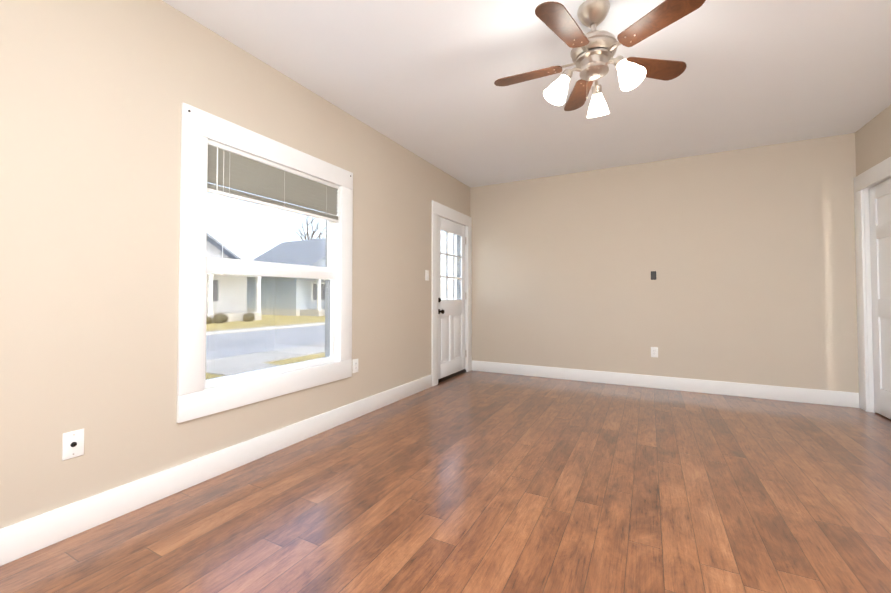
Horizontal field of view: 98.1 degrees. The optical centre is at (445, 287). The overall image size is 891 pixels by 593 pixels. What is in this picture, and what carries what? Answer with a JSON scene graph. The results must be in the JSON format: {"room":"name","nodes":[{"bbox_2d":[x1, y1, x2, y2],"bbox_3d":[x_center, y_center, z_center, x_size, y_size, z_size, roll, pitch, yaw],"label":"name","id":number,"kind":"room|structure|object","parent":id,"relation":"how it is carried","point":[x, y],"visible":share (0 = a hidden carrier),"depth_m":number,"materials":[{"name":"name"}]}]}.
{"room":"living room","nodes":[
{"label":"living room","id":0,"kind":"room"},
{"bbox_2d":[0,0,469,528],"bbox_3d":[-1.037,-0.184,3.024,0.150,2.600,6.000,-1,-2,28],"label":"wall","id":1,"kind":"structure","parent":0,"point":[95,95],"depth_m":1.89,"materials":[{"name":"beige paint"}]},
{"bbox_2d":[62,429,83,460],"bbox_3d":[-1.630,0.690,1.697,0.018,0.116,0.072,-1,-2,28],"label":"outlet","id":2,"kind":"object","parent":1,"relation":"attached to","point":[72,444],"visible":1,"depth_m":1.70,"materials":[{"name":"white plastic"}]},
{"bbox_2d":[0,374,431,565],"bbox_3d":[-1.224,1.033,2.460,0.019,0.140,4.579,-1,-2,28],"label":"baseboard","id":3,"kind":"structure","parent":1,"relation":"attached to","point":[23,538],"depth_m":2.01,"materials":[{"name":"white paint"}]},
{"bbox_2d":[176,103,352,422],"bbox_3d":[-1.195,-0.125,2.730,0.203,1.732,1.361,-1,-2,28],"label":"window","id":4,"kind":"structure","parent":1,"relation":"in","point":[217,151],"depth_m":2.52,"materials":[{"name":"white paint"}]},
{"bbox_2d":[352,359,357,372],"bbox_3d":[-0.775,0.677,3.332,0.009,0.116,0.072,-1,-2,28],"label":"electrical outlet","id":5,"kind":"object","parent":1,"relation":"attached to","point":[354,365],"visible":1,"depth_m":3.32,"materials":[{"name":"white plastic"}]},
{"bbox_2d":[425,270,428,280],"bbox_3d":[-0.206,-0.137,4.423,0.018,0.116,0.072,-1,-2,28],"label":"light switch","id":6,"kind":"object","parent":1,"relation":"attached to","point":[426,274],"visible":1,"depth_m":4.42,"materials":[{"name":"white plastic"}]},
{"bbox_2d":[431,200,471,385],"bbox_3d":[0.029,0.078,5.045,0.190,2.170,1.119,-1,-2,28],"label":"door frame","id":7,"kind":"structure","parent":1,"relation":"attached to","point":[443,211],"depth_m":4.86,"materials":[{"name":"white paint"}]},
{"bbox_2d":[438,216,465,379],"bbox_3d":[0.069,0.133,5.028,0.180,1.994,0.840,-1,-2,28],"label":"door","id":8,"kind":"structure","parent":1,"relation":"in","point":[451,337],"depth_m":5.01,"materials":[{"name":"white paint"}]},
{"bbox_2d":[0,370,890,592],"bbox_3d":[1.503,1.114,1.657,5.890,0.060,6.000,-1,-2,28],"label":"floor","id":9,"kind":"structure","parent":0,"point":[471,481],"depth_m":1.91,"materials":[{"name":"brown wood"}]},
{"bbox_2d":[162,0,890,187],"bbox_3d":[1.503,-1.565,1.719,5.890,0.100,6.000,-1,-2,28],"label":"ceiling","id":10,"kind":"structure","parent":0,"point":[419,78],"depth_m":2.70,"materials":[{"name":"white paint"}]},
{"bbox_2d":[494,0,705,117],"bbox_3d":[0.761,-1.245,2.093,1.032,0.522,1.062,-1,-2,28],"label":"ceiling fan","id":11,"kind":"object","parent":10,"relation":"hanging from","point":[593,52],"visible":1,"depth_m":2.01,"materials":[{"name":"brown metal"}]},
{"bbox_2d":[470,133,858,392],"bbox_3d":[2.878,-0.155,4.269,5.620,2.600,0.150,-1,-2,28],"label":"wall","id":12,"kind":"structure","parent":0,"point":[747,255],"depth_m":4.31,"materials":[{"name":"beige paint"}]},
{"bbox_2d":[651,271,655,279],"bbox_3d":[2.388,-0.136,4.439,0.056,0.096,0.004,-1,-2,28],"label":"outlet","id":13,"kind":"object","parent":12,"relation":"attached to","point":[653,275],"visible":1,"depth_m":4.44,"materials":[{"name":"plastic"}]},
{"bbox_2d":[651,347,657,356],"bbox_3d":[2.387,0.741,4.416,0.072,0.116,0.009,-1,-2,28],"label":"electrical outlet","id":14,"kind":"object","parent":12,"relation":"attached to","point":[654,351],"visible":1,"depth_m":4.41,"materials":[{"name":"white plastic"}]},
{"bbox_2d":[472,360,858,407],"bbox_3d":[2.123,1.081,4.544,3.958,0.140,0.016,-1,-2,28],"label":"baseboard","id":15,"kind":"structure","parent":12,"relation":"attached to","point":[804,395],"depth_m":4.26,"materials":[{"name":"white paint"}]},
{"bbox_2d":[855,105,890,175],"bbox_3d":[2.622,-0.229,1.099,0.120,2.600,5.700,-1,-2,28],"label":"wall","id":16,"kind":"structure","parent":0,"point":[872,142],"depth_m":3.37,"materials":[{"name":"beige paint"}]},
{"bbox_2d":[853,157,890,412],"bbox_3d":[3.688,0.033,3.119,0.160,2.170,1.119,-1,-2,28],"label":"trim","id":17,"kind":"structure","parent":16,"relation":"attached to","point":[866,180],"depth_m":3.53,"materials":[{"name":"white paint"}]},
{"bbox_2d":[869,178,890,418],"bbox_3d":[3.708,0.099,3.108,0.104,2.014,0.832,-1,-2,28],"label":"door","id":18,"kind":"structure","parent":16,"relation":"in","point":[880,220],"depth_m":3.37,"materials":[{"name":"white paint"}]},
{"label":"outside","id":19,"kind":"structure","parent":0,"visible":0},
{"bbox_2d":[206,315,324,330],"bbox_3d":[-50.805,2.662,37.244,119.840,0.300,200.000,-1,-2,28],"label":"ground","id":20,"kind":"structure","parent":19,"point":[256,321],"depth_m":24.30,"materials":[{"name":"plant"}]},
{"bbox_2d":[206,234,261,323],"bbox_3d":[-20.704,-1.859,23.479,12.430,8.269,15.574,-1,-2,28],"label":"house","id":21,"kind":"structure","parent":20,"relation":"on","point":[225,289],"depth_m":26.66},
{"bbox_2d":[206,322,324,375],"bbox_3d":[-5.693,1.850,13.511,11.700,0.320,200.000,-1,-2,28],"label":"sidewalk","id":22,"kind":"structure","parent":20,"relation":"on","point":[261,359],"depth_m":8.83,"materials":[{"name":"grey concrete"}]},
{"bbox_2d":[206,325,324,359],"bbox_3d":[-6.710,1.990,14.043,7.900,0.065,200.000,-1,-2,28],"label":"street","id":23,"kind":"structure","parent":20,"relation":"on","point":[256,340],"depth_m":14.27,"materials":[{"name":"grey asphalt"}]},
{"bbox_2d":[206,353,324,378],"bbox_3d":[-1.228,1.805,11.161,1.670,0.300,140.000,-1,-2,28],"label":"lawn","id":24,"kind":"structure","parent":20,"relation":"on","point":[291,360],"depth_m":8.41,"materials":[{"name":"plant"}]},
{"bbox_2d":[247,238,325,315],"bbox_3d":[-12.336,-1.178,39.404,12.394,7.651,13.574,-1,-2,28],"label":"house","id":25,"kind":"structure","parent":20,"relation":"on","point":[293,307],"depth_m":34.08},
{"bbox_2d":[293,216,325,239],"bbox_3d":[-18.808,-3.869,54.645,8.304,13.567,5.844,-1,-2,28],"label":"tree","id":26,"kind":"object","parent":20,"relation":"on","point":[311,233],"depth_m":53.77,"materials":[{"name":"brown plant"}]}
]}

